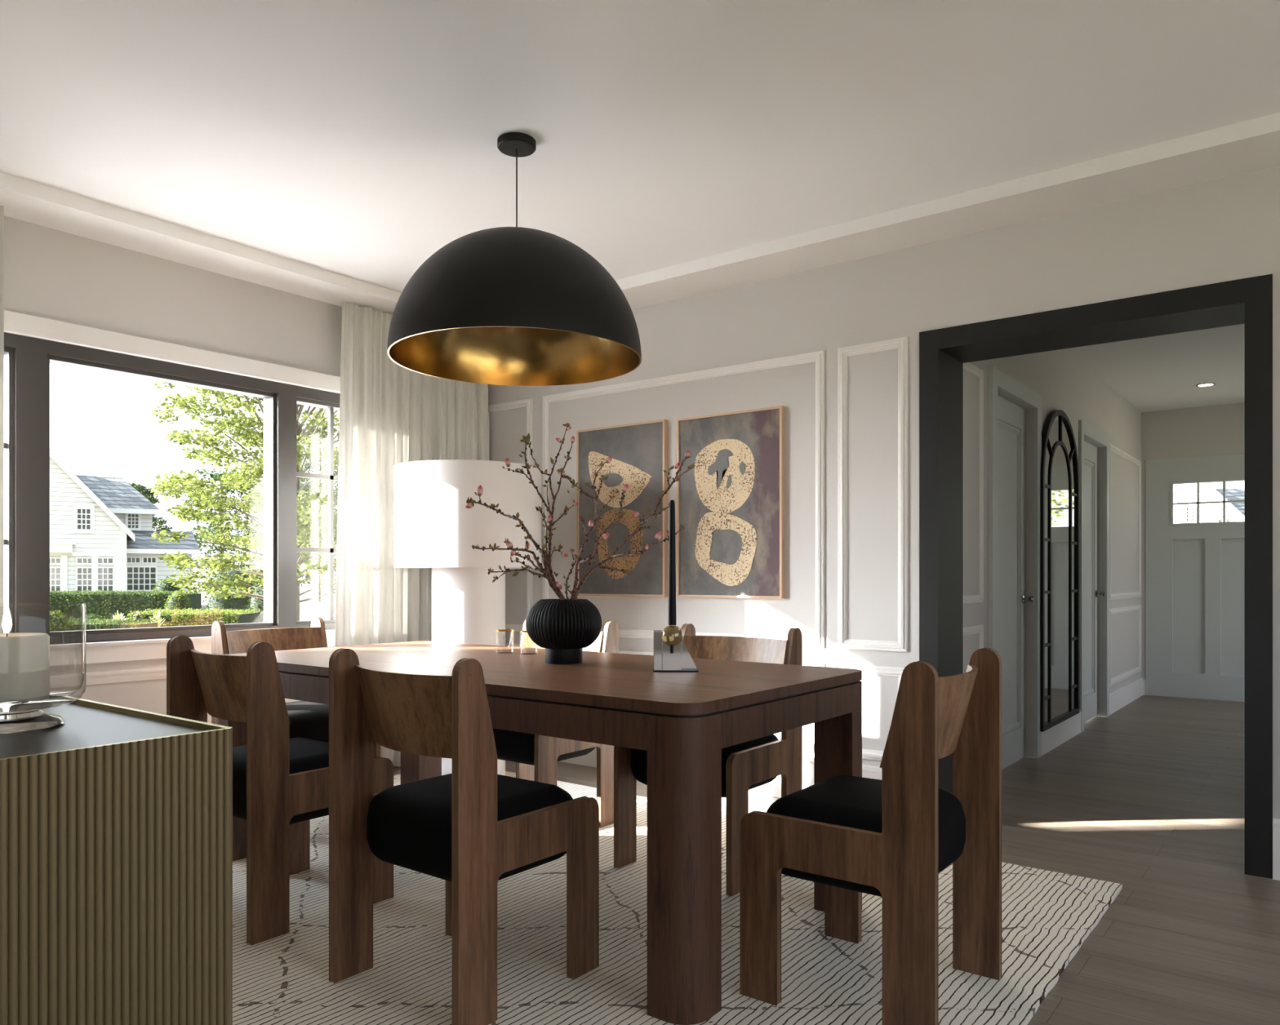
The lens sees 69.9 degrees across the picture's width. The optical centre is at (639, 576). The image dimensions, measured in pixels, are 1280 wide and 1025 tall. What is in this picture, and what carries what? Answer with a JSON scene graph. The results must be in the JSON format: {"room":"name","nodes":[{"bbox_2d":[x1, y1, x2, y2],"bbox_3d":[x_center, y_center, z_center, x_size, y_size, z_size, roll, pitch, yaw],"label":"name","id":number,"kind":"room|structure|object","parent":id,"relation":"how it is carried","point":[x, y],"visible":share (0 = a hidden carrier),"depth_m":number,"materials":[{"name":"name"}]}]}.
{"room":"dining room","nodes":[
{"label":"dining room","id":0,"kind":"room"},
{"bbox_2d":[4,215,342,724],"bbox_3d":[-3.684,-0.315,2.319,0.180,2.750,9.210,0,0,37],"label":"wall","id":1,"kind":"structure","parent":0,"point":[50,273],"depth_m":4.11,"materials":[{"name":"grey paint"}]},
{"bbox_2d":[0,205,4,633],"bbox_3d":[-2.699,-0.195,3.268,0.089,2.485,0.735,0,0,37],"label":"curtain","id":2,"kind":"object","parent":1,"relation":"hanging from","point":[2,207],"visible":0.73,"depth_m":3.55,"materials":[{"name":"fabric"}]},
{"bbox_2d":[3,332,340,688],"bbox_3d":[-2.147,-0.262,4.272,0.180,1.447,3.580,0,0,37],"label":"window","id":3,"kind":"structure","parent":1,"relation":"in","point":[27,360],"depth_m":3.99,"materials":[{"name":"grey paint"}]},
{"bbox_2d":[4,310,340,393],"bbox_3d":[-2.112,-1.020,4.208,0.022,0.080,2.500,0,0,37],"label":"trim","id":4,"kind":"structure","parent":1,"relation":"attached to","point":[14,322],"depth_m":4.12,"materials":[{"name":"white paint"}]},
{"bbox_2d":[334,302,488,766],"bbox_3d":[-1.256,-0.195,5.160,0.088,2.485,1.067,0,0,37],"label":"curtain","id":5,"kind":"object","parent":1,"relation":"hanging from","point":[391,414],"visible":0.37,"depth_m":4.99,"materials":[{"name":"fabric"}]},
{"bbox_2d":[0,0,1279,293],"bbox_3d":[-1.421,-1.575,0.401,5.745,0.150,8.910,0,0,37],"label":"ceiling","id":6,"kind":"structure","parent":0,"point":[353,139],"depth_m":2.93,"materials":[{"name":"white paint"}]},
{"bbox_2d":[386,132,641,386],"bbox_3d":[-0.425,-1.122,3.157,0.860,0.754,0.860,0,0,43],"label":"pendant lamp","id":7,"kind":"object","parent":6,"relation":"hanging from","point":[508,306],"visible":1,"depth_m":2.90,"materials":[{"name":"black metal"}]},
{"bbox_2d":[393,695,1279,1024],"bbox_3d":[0.390,1.120,2.440,6.545,0.120,14.350,0,0,37],"label":"floor","id":8,"kind":"structure","parent":0,"point":[1148,799],"depth_m":3.46,"materials":[{"name":"brown wood"}]},
{"bbox_2d":[0,693,232,1024],"bbox_3d":[-1.473,0.660,1.864,1.596,0.800,0.482,0,0,37],"label":"sideboard","id":9,"kind":"object","parent":8,"relation":"on","point":[116,822],"visible":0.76,"depth_m":1.43,"materials":[{"name":"beige wood"}]},
{"bbox_2d":[0,603,86,734],"bbox_3d":[-1.126,0.159,1.631,0.240,0.219,0.240,0,0,37],"label":"candle holder","id":10,"kind":"object","parent":9,"relation":"on","point":[22,716],"visible":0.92,"depth_m":1.62,"materials":[{"name":"clear"}]},
{"bbox_2d":[0,604,49,701],"bbox_3d":[-1.127,0.132,1.632,0.128,0.168,0.128,0,0,37],"label":"pillar candle","id":11,"kind":"object","parent":10,"relation":"in","point":[24,657],"visible":1,"depth_m":1.60,"materials":[{"name":"beige wax"}]},
{"bbox_2d":[232,771,1122,1024],"bbox_3d":[-0.446,1.052,3.154,3.365,0.014,2.475,0,0,37],"label":"rug","id":12,"kind":"object","parent":8,"relation":"on","point":[1047,917],"visible":0.27,"depth_m":2.54,"materials":[{"name":"fabric"}]},
{"bbox_2d":[166,635,393,946],"bbox_3d":[-1.149,0.617,2.941,0.498,0.859,0.493,0,0,37],"label":"dining chair","id":13,"kind":"object","parent":12,"relation":"on","point":[281,783],"visible":0.7,"depth_m":2.69,"materials":[{"name":"brown wood"}]},
{"bbox_2d":[232,737,328,824],"bbox_3d":[-1.136,0.654,2.958,0.451,0.198,0.403,0,0,37],"label":"seat cushion","id":14,"kind":"object","parent":13,"relation":"on","point":[306,755],"depth_m":2.80,"materials":[{"name":"black fabric"}]},
{"bbox_2d":[211,617,380,758],"bbox_3d":[-1.475,0.617,3.941,0.493,0.859,0.498,0,0,37],"label":"dining chair","id":15,"kind":"object","parent":12,"relation":"on","point":[308,720],"visible":0.31,"depth_m":3.92,"materials":[{"name":"brown wood"}]},
{"bbox_2d":[285,701,328,742],"bbox_3d":[-1.458,0.654,3.928,0.403,0.198,0.451,0,0,37],"label":"seat cushion","id":16,"kind":"object","parent":15,"relation":"on","point":[308,720],"depth_m":3.78,"materials":[{"name":"black fabric"}]},
{"bbox_2d":[328,648,599,1024],"bbox_3d":[-0.457,0.617,2.411,0.498,0.859,0.493,0,0,37],"label":"dining chair","id":17,"kind":"object","parent":12,"relation":"on","point":[472,828],"visible":1,"depth_m":2.29,"materials":[{"name":"brown wood"}]},
{"bbox_2d":[367,773,573,881],"bbox_3d":[-0.444,0.654,2.428,0.451,0.198,0.403,0,0,37],"label":"seat cushion","id":18,"kind":"object","parent":17,"relation":"on","point":[409,824],"depth_m":2.31,"materials":[{"name":"black fabric"}]},
{"bbox_2d":[393,459,541,775],"bbox_3d":[-0.898,0.247,4.809,0.760,1.625,0.760,0,0,37],"label":"floor lamp","id":19,"kind":"object","parent":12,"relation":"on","point":[433,528],"visible":0.71,"depth_m":4.52,"materials":[{"name":"white fabric"}]},
{"bbox_2d":[217,640,862,1024],"bbox_3d":[-0.440,0.670,3.162,2.170,0.750,1.000,0,0,37],"label":"dining table","id":20,"kind":"object","parent":12,"relation":"on","point":[683,721],"visible":0.64,"depth_m":2.34,"materials":[{"name":"brown wood"}]},
{"bbox_2d":[496,629,514,653],"bbox_3d":[-0.521,0.251,3.549,0.069,0.088,0.075,0,0,26],"label":"glass cup","id":21,"kind":"object","parent":20,"relation":"on","point":[498,630],"visible":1,"depth_m":3.54,"materials":[{"name":"clear glass"}]},
{"bbox_2d":[520,630,534,654],"bbox_3d":[-0.421,0.251,3.492,0.069,0.088,0.075,0,0,26],"label":"glass cup","id":22,"kind":"object","parent":20,"relation":"on","point":[522,631],"visible":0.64,"depth_m":3.48,"materials":[{"name":"clear glass"}]},
{"bbox_2d":[525,599,601,664],"bbox_3d":[-0.261,0.187,3.142,0.261,0.217,0.261,0,0,-8],"label":"ribbed vase","id":23,"kind":"object","parent":20,"relation":"on","point":[563,628],"visible":1,"depth_m":3.05,"materials":[{"name":"black ceramic"}]},
{"bbox_2d":[465,484,562,599],"bbox_3d":[-0.417,-0.098,3.080,0.330,0.404,0.214,0,0,0],"label":"branch","id":24,"kind":"object","parent":23,"relation":"in","point":[546,574],"visible":0.98,"depth_m":3.10,"materials":[{"name":"brown plant"}]},
{"bbox_2d":[502,422,578,599],"bbox_3d":[-0.346,-0.217,3.190,0.285,0.636,0.145,0,0,6],"label":"branch","id":25,"kind":"object","parent":23,"relation":"in","point":[549,519],"visible":0.94,"depth_m":3.18,"materials":[{"name":"brown plant"}]},
{"bbox_2d":[561,456,628,599],"bbox_3d":[-0.180,-0.157,3.320,0.267,0.517,0.415,0,0,1],"label":"branch","id":26,"kind":"object","parent":23,"relation":"in","point":[624,488],"visible":0.94,"depth_m":3.23,"materials":[{"name":"brown plant"}]},
{"bbox_2d":[573,450,694,599],"bbox_3d":[0.022,-0.180,3.208,0.328,0.566,0.439,0,0,37],"label":"branch","id":27,"kind":"object","parent":23,"relation":"in","point":[658,536],"visible":0.95,"depth_m":3.22,"materials":[{"name":"brown plant"}]},
{"bbox_2d":[653,625,698,671],"bbox_3d":[0.111,0.222,2.849,0.139,0.146,0.104,0,0,0],"label":"candle holder","id":28,"kind":"object","parent":20,"relation":"on","point":[670,653],"visible":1,"depth_m":2.83,"materials":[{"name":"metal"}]},
{"bbox_2d":[668,496,675,625],"bbox_3d":[0.100,-0.050,2.830,0.025,0.400,0.025,0,0,37],"label":"taper candle","id":29,"kind":"object","parent":28,"relation":"on","point":[672,552],"visible":1,"depth_m":2.82,"materials":[{"name":"black wax"}]},
{"bbox_2d":[493,619,618,827],"bbox_3d":[-0.437,0.617,3.865,0.498,0.859,0.493,0,0,37],"label":"dining chair","id":30,"kind":"object","parent":12,"relation":"on","point":[535,757],"visible":0.26,"depth_m":3.72,"materials":[{"name":"brown wood"}]},
{"bbox_2d":[493,728,595,765],"bbox_3d":[-0.450,0.654,3.848,0.451,0.198,0.403,0,0,37],"label":"seat cushion","id":31,"kind":"object","parent":30,"relation":"on","point":[511,746],"depth_m":3.65,"materials":[{"name":"black fabric"}]},
{"bbox_2d":[613,623,802,897],"bbox_3d":[0.252,0.617,3.338,0.498,0.859,0.493,0,0,37],"label":"dining chair","id":32,"kind":"object","parent":12,"relation":"on","point":[748,766],"visible":0.59,"depth_m":3.29,"materials":[{"name":"brown wood"}]},
{"bbox_2d":[630,734,777,797],"bbox_3d":[0.239,0.654,3.321,0.451,0.198,0.403,0,0,37],"label":"seat cushion","id":33,"kind":"object","parent":32,"relation":"on","point":[638,758],"depth_m":3.24,"materials":[{"name":"black fabric"}]},
{"bbox_2d":[739,648,1001,1024],"bbox_3d":[0.597,0.617,2.341,0.493,0.859,0.498,0,0,37],"label":"dining chair","id":34,"kind":"object","parent":12,"relation":"on","point":[891,838],"visible":1,"depth_m":2.23,"materials":[{"name":"brown wood"}]},
{"bbox_2d":[766,775,965,897],"bbox_3d":[0.579,0.654,2.354,0.403,0.198,0.451,0,0,37],"label":"seat cushion","id":35,"kind":"object","parent":34,"relation":"on","point":[849,802],"depth_m":2.26,"materials":[{"name":"black fabric"}]},
{"bbox_2d":[488,164,1279,818],"bbox_3d":[1.376,-0.315,4.059,5.745,2.750,0.300,0,0,37],"label":"wall","id":36,"kind":"structure","parent":0,"point":[1226,228],"depth_m":4.16,"materials":[{"name":"grey paint"}]},
{"bbox_2d":[576,419,667,596],"bbox_3d":[-0.106,-0.357,4.986,0.609,0.929,0.028,0,0,37],"label":"framed painting","id":37,"kind":"object","parent":36,"relation":"attached to","point":[638,451],"visible":0.84,"depth_m":4.96,"materials":[{"name":"grey paper"}]},
{"bbox_2d":[0,112,1279,313],"bbox_3d":[0.188,-1.476,2.506,5.745,0.067,3.610,0,0,37],"label":"trim","id":38,"kind":"structure","parent":36,"relation":"attached to","point":[1253,144],"depth_m":3.79,"materials":[{"name":"white paint"}]},
{"bbox_2d":[488,336,907,761],"bbox_3d":[0.102,-0.114,4.832,2.692,1.877,0.018,0,0,37],"label":"trim","id":39,"kind":"structure","parent":36,"relation":"attached to","point":[901,344],"depth_m":4.26,"materials":[{"name":"white paint"}]},
{"bbox_2d":[676,405,784,598],"bbox_3d":[0.441,-0.355,4.567,0.611,0.920,0.028,0,0,37],"label":"framed painting","id":40,"kind":"object","parent":36,"relation":"attached to","point":[731,504],"visible":1,"depth_m":4.55,"materials":[{"name":"paper"}]},
{"bbox_2d":[560,747,1279,880],"bbox_3d":[1.277,0.954,3.929,5.745,0.212,0.026,0,0,37],"label":"baseboard","id":41,"kind":"structure","parent":36,"relation":"attached to","point":[773,788],"depth_m":4.29,"materials":[{"name":"white paint"}]},
{"bbox_2d":[919,274,1272,879],"bbox_3d":[1.813,-0.001,3.725,1.264,2.121,0.324,0,0,37],"label":"door frame","id":42,"kind":"structure","parent":36,"relation":"attached to","point":[944,352],"depth_m":3.56,"materials":[{"name":"black paint"}]},
{"bbox_2d":[963,349,1141,758],"bbox_3d":[2.904,-0.315,6.251,0.140,2.750,5.040,0,0,37],"label":"wall","id":43,"kind":"structure","parent":0,"point":[1063,383],"depth_m":6.08,"materials":[{"name":"grey paint"}]},
{"bbox_2d":[988,366,1041,769],"bbox_3d":[2.013,-0.003,5.070,0.160,2.125,0.950,0,0,37],"label":"door","id":44,"kind":"structure","parent":43,"relation":"in","point":[1006,420],"depth_m":5.18,"materials":[{"name":"grey paint"}]},
{"bbox_2d":[963,362,1141,686],"bbox_3d":[2.946,-0.083,6.175,0.020,1.885,4.930,0,0,37],"label":"trim","id":45,"kind":"structure","parent":43,"relation":"attached to","point":[968,599],"depth_m":4.54,"materials":[{"name":"white paint"}]},
{"bbox_2d":[1040,409,1079,732],"bbox_3d":[2.635,-0.065,5.753,0.034,1.950,0.940,0,0,37],"label":"wall mirror","id":46,"kind":"object","parent":43,"relation":"attached to","point":[1060,470],"visible":0.98,"depth_m":5.71,"materials":[{"name":"black paint"}]},
{"bbox_2d":[1041,677,1145,755],"bbox_3d":[2.973,0.983,6.199,0.033,0.155,5.040,0,0,37],"label":"baseboard","id":47,"kind":"structure","parent":43,"relation":"attached to","point":[1056,735],"depth_m":6.16,"materials":[{"name":"white paint"}]},
{"bbox_2d":[1078,420,1109,732],"bbox_3d":[3.225,-0.003,6.654,0.160,2.125,0.940,0,0,37],"label":"door","id":48,"kind":"structure","parent":43,"relation":"in","point":[1087,453],"depth_m":6.81,"materials":[{"name":"grey paint"}]},
{"bbox_2d":[1064,324,1244,412],"bbox_3d":[3.921,-1.570,5.474,2.620,0.200,5.040,0,0,37],"label":"ceiling","id":49,"kind":"structure","parent":0,"point":[1163,372],"depth_m":6.40,"materials":[{"name":"white paint"}]},
{"bbox_2d":[1195,382,1215,386],"bbox_3d":[4.329,-1.467,7.012,0.128,0.006,0.128,0,0,37],"label":"recessed light","id":50,"kind":"object","parent":49,"relation":"in","point":[1205,384],"visible":1,"depth_m":7.01,"materials":[{"name":"silver metal"}]},
{"bbox_2d":[1141,402,1244,679],"bbox_3d":[5.441,-0.315,7.578,2.560,2.750,0.150,0,0,37],"label":"wall","id":51,"kind":"structure","parent":0,"point":[1218,429],"depth_m":8.02,"materials":[{"name":"grey paint"}]},
{"bbox_2d":[1145,453,1244,702],"bbox_3d":[4.925,0.010,7.902,0.996,2.098,0.062,0,0,37],"label":"door","id":52,"kind":"structure","parent":51,"relation":"in","point":[1195,572],"depth_m":7.98,"materials":[{"name":"grey paint"}]},
{"label":"outside","id":53,"kind":"structure","parent":0,"visible":0},
{"bbox_2d":[191,586,335,621],"bbox_3d":[0.000,1.660,0.000,240.000,0.200,240.000,0,0,37],"label":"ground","id":54,"kind":"structure","parent":53,"point":[308,610],"depth_m":48.51,"materials":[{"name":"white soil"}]},
{"bbox_2d":[49,610,71,631],"bbox_3d":[-12.822,1.226,20.000,0.770,1.001,0.757,0,0,37],"label":"leafy shrub","id":55,"kind":"object","parent":54,"relation":"on","point":[58,622],"visible":0.31,"depth_m":19.91,"materials":[{"name":"green plant"}]},
{"bbox_2d":[78,613,104,622],"bbox_3d":[-13.202,1.267,22.001,0.737,0.771,0.746,0,0,37],"label":"round shrub","id":56,"kind":"object","parent":54,"relation":"on","point":[88,616],"visible":0.15,"depth_m":21.92,"materials":[{"name":"green plant"}]},
{"bbox_2d":[66,617,160,631],"bbox_3d":[-12.351,1.279,20.966,2.336,0.681,1.205,0,0,0],"label":"hedge","id":57,"kind":"object","parent":54,"relation":"on","point":[77,624],"visible":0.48,"depth_m":20.55,"materials":[{"name":"green plant"}]},
{"bbox_2d":[107,609,124,620],"bbox_3d":[-12.586,1.178,22.093,0.496,0.763,0.478,0,0,37],"label":"spiky plant","id":58,"kind":"object","parent":54,"relation":"on","point":[117,615],"visible":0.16,"depth_m":22.10,"materials":[{"name":"beige plant"}]},
{"bbox_2d":[49,449,199,593],"bbox_3d":[-27.548,-2.377,44.152,10.668,7.874,11.520,0,0,-32],"label":"house","id":59,"kind":"structure","parent":54,"relation":"on","point":[101,526],"depth_m":40.52,"materials":[{"name":"white wood"}]},
{"bbox_2d":[49,589,202,622],"bbox_3d":[-18.341,1.024,31.710,5.893,1.221,1.729,0,0,0],"label":"hedge","id":60,"kind":"object","parent":54,"relation":"on","point":[105,604],"visible":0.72,"depth_m":31.05,"materials":[{"name":"green plant"}]},
{"bbox_2d":[133,611,141,622],"bbox_3d":[-11.834,1.231,21.611,0.213,0.814,0.216,0,0,-6],"label":"clump","id":61,"kind":"object","parent":54,"relation":"on","point":[137,616],"visible":0.23,"depth_m":21.57,"materials":[{"name":"green plant"}]},
{"bbox_2d":[128,482,173,531],"bbox_3d":[-35.806,-2.589,65.974,3.810,8.306,3.832,0,0,37],"label":"tree","id":62,"kind":"object","parent":54,"relation":"on","point":[140,488],"visible":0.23,"depth_m":65.79,"materials":[{"name":"green plant"}]},
{"bbox_2d":[150,609,164,626],"bbox_3d":[-11.575,1.143,21.995,0.338,0.835,0.372,0,0,-20],"label":"spiky plant","id":63,"kind":"object","parent":54,"relation":"on","point":[157,616],"visible":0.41,"depth_m":21.96,"materials":[{"name":"beige plant"}]},
{"bbox_2d":[151,576,182,591],"bbox_3d":[-18.010,0.887,35.006,1.280,1.797,1.250,0,0,37],"label":"leafy shrub","id":64,"kind":"object","parent":54,"relation":"on","point":[163,585],"visible":0.19,"depth_m":34.73,"materials":[{"name":"green plant"}]},
{"bbox_2d":[163,591,192,611],"bbox_3d":[-13.113,1.060,26.005,0.793,1.341,0.774,0,0,37],"label":"round shrub","id":65,"kind":"object","parent":54,"relation":"on","point":[177,601],"visible":0.47,"depth_m":25.83,"materials":[{"name":"green plant"}]},
{"bbox_2d":[126,608,263,626],"bbox_3d":[-11.475,1.213,23.759,2.909,0.807,1.808,0,0,0],"label":"hedge","id":66,"kind":"object","parent":54,"relation":"on","point":[188,617],"visible":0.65,"depth_m":23.05,"materials":[{"name":"green plant"}]},
{"bbox_2d":[167,467,262,575],"bbox_3d":[-27.296,-2.738,59.694,6.149,8.604,5.733,0,0,-8],"label":"tree","id":67,"kind":"object","parent":54,"relation":"on","point":[216,477],"visible":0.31,"depth_m":59.39,"materials":[{"name":"green plant"}]},
{"bbox_2d":[202,565,257,612],"bbox_3d":[-12.876,0.736,29.020,1.760,2.234,1.724,0,0,37],"label":"leafy shrub","id":68,"kind":"object","parent":54,"relation":"on","point":[237,603],"visible":0.27,"depth_m":28.45,"materials":[{"name":"green plant"}]},
{"bbox_2d":[149,382,339,621],"bbox_3d":[-8.619,-3.373,22.783,8.245,9.872,5.522,0,0,0],"label":"deciduous tree","id":69,"kind":"object","parent":54,"relation":"on","point":[306,525],"visible":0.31,"depth_m":22.09,"materials":[{"name":"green plant"}]},
{"bbox_2d":[244,582,263,622],"bbox_3d":[-10.415,0.881,25.994,1.418,1.886,1.426,0,0,37],"label":"leafy shrub","id":70,"kind":"object","parent":54,"relation":"on","point":[255,603],"visible":0.09,"depth_m":25.51,"materials":[{"name":"green plant"}]},
{"bbox_2d":[255,449,338,602],"bbox_3d":[-19.719,-3.161,55.863,6.265,9.449,6.184,0,0,13],"label":"tree","id":71,"kind":"object","parent":54,"relation":"on","point":[319,590],"visible":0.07,"depth_m":55.63,"materials":[{"name":"green plant"}]},
{"bbox_2d":[1173,482,1244,523],"bbox_3d":[32.351,-2.377,51.935,10.668,7.874,11.520,0,0,32],"label":"house","id":72,"kind":"structure","parent":54,"relation":"on","point":[1183,493],"depth_m":47.96,"materials":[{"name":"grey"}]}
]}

